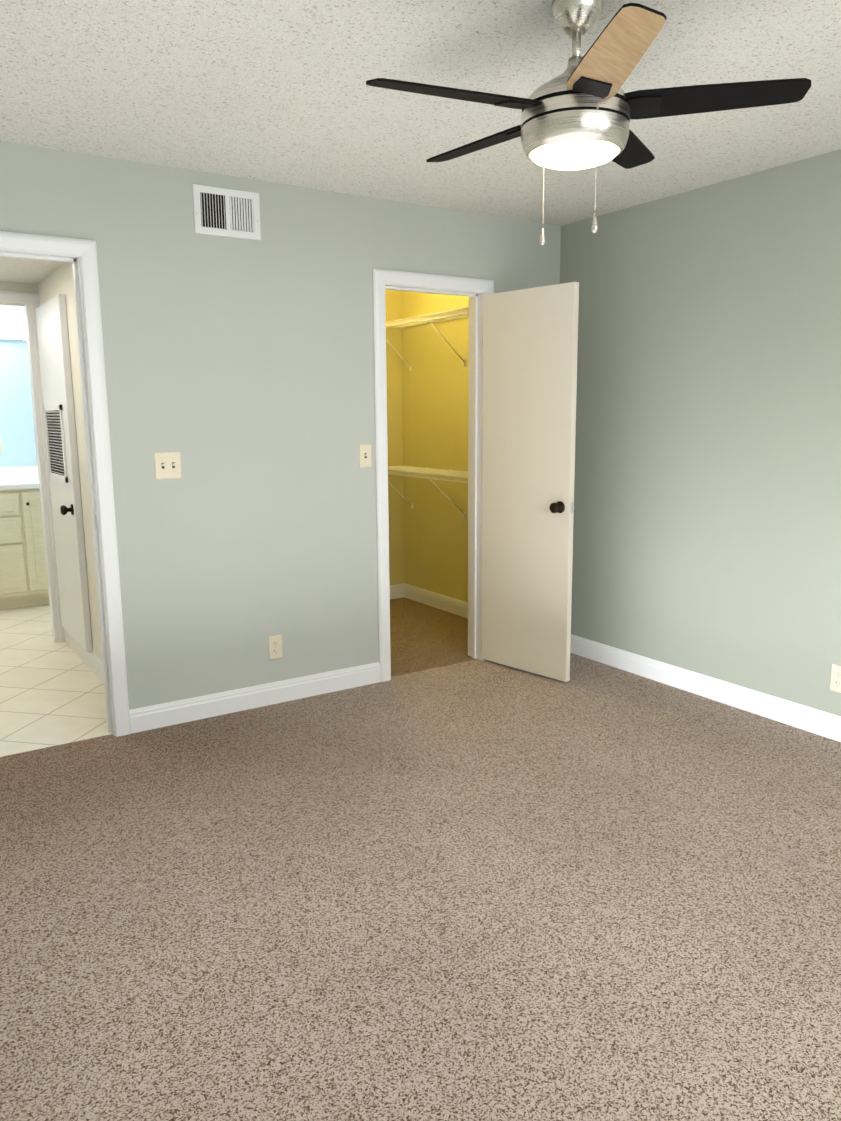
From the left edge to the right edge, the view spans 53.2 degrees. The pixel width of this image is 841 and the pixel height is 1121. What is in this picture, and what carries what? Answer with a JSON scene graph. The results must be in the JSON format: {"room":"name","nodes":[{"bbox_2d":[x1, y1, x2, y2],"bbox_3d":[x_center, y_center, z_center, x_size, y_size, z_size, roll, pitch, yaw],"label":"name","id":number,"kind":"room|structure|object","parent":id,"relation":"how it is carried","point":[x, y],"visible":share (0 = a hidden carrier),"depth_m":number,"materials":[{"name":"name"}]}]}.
{"room":"empty bedroom","nodes":[
{"label":"empty bedroom","id":0,"kind":"room"},
{"bbox_2d":[0,305,36,466],"bbox_3d":[-3.372,-0.932,6.560,2.220,2.440,0.120,-7,12,-33],"label":"wall","id":1,"kind":"structure","parent":0,"point":[17,435],"depth_m":6.57,"materials":[{"name":"blue paint"}]},
{"bbox_2d":[0,325,26,340],"bbox_3d":[-3.409,-1.705,6.223,1.050,0.110,0.178,-7,12,-33],"label":"sconce","id":2,"kind":"object","parent":1,"relation":"attached to","point":[12,333],"visible":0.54,"depth_m":6.42,"materials":[{"name":"white"}]},
{"bbox_2d":[0,466,37,477],"bbox_3d":[-3.381,-0.674,6.510,2.096,0.090,0.020,-7,12,-33],"label":"backsplash","id":3,"kind":"structure","parent":1,"relation":"attached to","point":[19,471],"depth_m":6.64,"materials":[{"name":"white tile"}]},
{"bbox_2d":[0,282,58,639],"bbox_3d":[-2.814,-0.636,4.847,1.250,2.440,0.100,-7,12,-33],"label":"wall","id":4,"kind":"structure","parent":0,"point":[12,286],"depth_m":4.96,"materials":[{"name":"white paint"}]},
{"bbox_2d":[0,290,64,641],"bbox_3d":[-2.703,-0.495,4.933,1.040,2.130,0.119,-7,12,-33],"label":"door frame","id":5,"kind":"structure","parent":4,"relation":"attached to","point":[32,298],"depth_m":5.12,"materials":[{"name":"white paint"}]},
{"bbox_2d":[0,257,65,283],"bbox_3d":[-2.321,-1.479,3.922,1.250,0.050,1.730,-7,12,-33],"label":"ceiling","id":6,"kind":"structure","parent":0,"point":[21,270],"depth_m":4.48,"materials":[{"name":"white paint"}]},
{"bbox_2d":[0,604,111,756],"bbox_3d":[-2.653,0.582,5.130,1.820,0.060,3.690,-7,12,-33],"label":"floor","id":7,"kind":"structure","parent":0,"point":[52,692],"depth_m":4.39,"materials":[{"name":"tile"}]},
{"bbox_2d":[0,486,31,609],"bbox_3d":[-3.238,-0.102,6.326,0.380,0.885,0.641,-7,12,-33],"label":"base cabinet","id":8,"kind":"object","parent":7,"relation":"on","point":[23,577],"depth_m":6.13,"materials":[{"name":"beige wood"}]},
{"bbox_2d":[0,478,38,489],"bbox_3d":[-3.210,-0.564,6.265,2.096,0.045,0.643,-7,12,-33],"label":"countertop","id":9,"kind":"structure","parent":8,"relation":"on","point":[5,483],"depth_m":6.17,"materials":[{"name":"white stone"}]},
{"bbox_2d":[24,486,48,605],"bbox_3d":[-2.904,-0.143,6.541,0.420,0.885,0.641,-7,12,-33],"label":"base cabinet","id":10,"kind":"object","parent":7,"relation":"on","point":[33,526],"depth_m":6.20,"materials":[{"name":"beige wood"}]},
{"bbox_2d":[38,262,101,659],"bbox_3d":[-1.776,-0.583,4.497,0.100,2.440,1.830,-7,12,-33],"label":"wall","id":11,"kind":"structure","parent":0,"point":[59,280],"depth_m":4.44,"materials":[{"name":"white paint"}]},
{"bbox_2d":[35,294,92,651],"bbox_3d":[-2.070,-0.482,4.785,0.097,1.915,0.700,-7,12,-33],"label":"closet door","id":12,"kind":"structure","parent":11,"relation":"in","point":[56,376],"depth_m":4.67,"materials":[{"name":"white paint"}]},
{"bbox_2d":[64,629,103,683],"bbox_3d":[-1.787,0.578,4.625,0.014,0.108,1.730,-7,12,-33],"label":"baseboard","id":13,"kind":"structure","parent":11,"relation":"attached to","point":[92,660],"depth_m":4.76,"materials":[{"name":"white paint"}]},
{"bbox_2d":[0,141,560,709],"bbox_3d":[-0.832,-0.496,3.956,3.820,2.440,0.120,-7,12,-33],"label":"wall","id":14,"kind":"structure","parent":0,"point":[240,375],"depth_m":3.88,"materials":[{"name":"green paint"}]},
{"bbox_2d":[0,231,130,736],"bbox_3d":[-1.726,-0.226,3.408,0.900,2.110,0.158,-7,12,-33],"label":"door frame","id":15,"kind":"structure","parent":14,"relation":"attached to","point":[80,255],"depth_m":3.54,"materials":[{"name":"white paint"}]},
{"bbox_2d":[154,452,181,478],"bbox_3d":[-1.111,-0.419,3.700,0.116,0.118,0.019,-7,12,-33],"label":"double light switch","id":16,"kind":"object","parent":14,"relation":"attached to","point":[167,465],"visible":1,"depth_m":3.70,"materials":[{"name":"beige plastic"}]},
{"bbox_2d":[193,184,260,239],"bbox_3d":[-0.848,-1.530,3.692,0.302,0.200,0.009,-7,12,-33],"label":"air vent","id":17,"kind":"object","parent":14,"relation":"in","point":[218,211],"visible":1,"depth_m":3.69,"materials":[{"name":"white metal"}]},
{"bbox_2d":[129,662,379,733],"bbox_3d":[-0.761,0.659,4.117,1.300,0.108,0.014,-7,12,-33],"label":"baseboard","id":18,"kind":"structure","parent":14,"relation":"attached to","point":[146,718],"depth_m":4.07,"materials":[{"name":"white paint"}]},
{"bbox_2d":[268,634,282,659],"bbox_3d":[-0.710,0.424,4.115,0.072,0.118,0.008,-7,12,-33],"label":"outlet","id":19,"kind":"object","parent":14,"relation":"attached to","point":[275,646],"visible":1,"depth_m":4.11,"materials":[{"name":"beige plastic"}]},
{"bbox_2d":[359,444,371,466],"bbox_3d":[-0.275,-0.529,4.235,0.070,0.116,0.019,-7,12,-33],"label":"light switch","id":20,"kind":"object","parent":14,"relation":"attached to","point":[365,460],"visible":1,"depth_m":4.24,"materials":[{"name":"beige plastic"}]},
{"bbox_2d":[372,268,493,681],"bbox_3d":[0.052,-0.440,4.552,0.750,2.110,0.158,-7,12,-33],"label":"door frame","id":21,"kind":"structure","parent":14,"relation":"attached to","point":[474,290],"depth_m":4.44,"materials":[{"name":"white paint"}]},
{"bbox_2d":[481,282,578,681],"bbox_3d":[0.582,-0.396,4.478,0.191,2.018,0.621,-7,12,-33],"label":"closet door","id":22,"kind":"structure","parent":14,"relation":"in","point":[530,351],"depth_m":4.42,"materials":[{"name":"beige paint"}]},
{"bbox_2d":[385,289,404,584],"bbox_3d":[-1.001,-0.826,5.848,2.000,2.440,0.120,-7,12,-33],"label":"wall","id":23,"kind":"structure","parent":0,"point":[393,299],"depth_m":6.29,"materials":[{"name":"paint"}]},
{"bbox_2d":[390,583,403,598],"bbox_3d":[-0.914,0.327,6.021,1.900,0.108,0.014,-7,12,-33],"label":"baseboard","id":24,"kind":"structure","parent":23,"relation":"attached to","point":[396,591],"depth_m":6.48,"materials":[{"name":"white paint"}]},
{"bbox_2d":[0,597,840,1120],"bbox_3d":[0.164,0.969,2.792,3.940,0.060,6.940,-7,12,-33],"label":"floor","id":25,"kind":"structure","parent":0,"point":[476,889],"depth_m":2.42,"materials":[{"name":"beige carpet"}]},
{"bbox_2d":[0,0,840,225],"bbox_3d":[-0.375,-1.627,3.146,3.940,0.060,8.840,-7,12,-33],"label":"ceiling","id":26,"kind":"structure","parent":0,"point":[278,91],"depth_m":2.70,"materials":[{"name":"white paint"}]},
{"bbox_2d":[366,0,810,245],"bbox_3d":[0.375,-1.138,2.212,1.077,0.592,1.067,-7,12,-33],"label":"ceiling fan","id":27,"kind":"object","parent":26,"relation":"hanging from","point":[579,112],"visible":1,"depth_m":2.09,"materials":[{"name":"silver metal"}]},
{"bbox_2d":[401,149,840,715],"bbox_3d":[1.753,-0.455,3.605,0.120,2.440,6.940,-7,12,-33],"label":"wall","id":28,"kind":"structure","parent":0,"point":[707,516],"depth_m":4.08,"materials":[{"name":"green paint"}]},
{"bbox_2d":[386,307,468,370],"bbox_3d":[0.166,-1.439,5.493,0.304,0.323,1.568,-7,12,-33],"label":"wire shelf","id":29,"kind":"object","parent":28,"relation":"attached to","point":[451,315],"visible":0.46,"depth_m":5.57,"materials":[{"name":"white"}]},
{"bbox_2d":[388,465,467,517],"bbox_3d":[0.174,-0.439,5.668,0.304,0.323,1.568,-7,12,-33],"label":"wire shelf","id":30,"kind":"object","parent":28,"relation":"attached to","point":[436,472],"visible":0.69,"depth_m":5.71,"materials":[{"name":"white metal"}]},
{"bbox_2d":[404,583,467,617],"bbox_3d":[0.307,0.343,5.877,0.014,0.108,1.560,-7,12,-33],"label":"baseboard","id":31,"kind":"structure","parent":28,"relation":"attached to","point":[440,601],"depth_m":6.15,"materials":[{"name":"white paint"}]},
{"bbox_2d":[570,634,840,741],"bbox_3d":[1.976,0.843,2.943,0.480,0.108,5.000,-7,12,-33],"label":"baseboard","id":32,"kind":"structure","parent":28,"relation":"attached to","point":[809,719],"depth_m":4.13,"materials":[{"name":"white paint"}]},
{"bbox_2d":[830,664,840,692],"bbox_3d":[1.795,0.508,3.600,0.008,0.118,0.072,-7,12,-33],"label":"outlet","id":33,"kind":"object","parent":28,"relation":"attached to","point":[835,684],"visible":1,"depth_m":3.61,"materials":[{"name":"beige plastic"}]}
]}

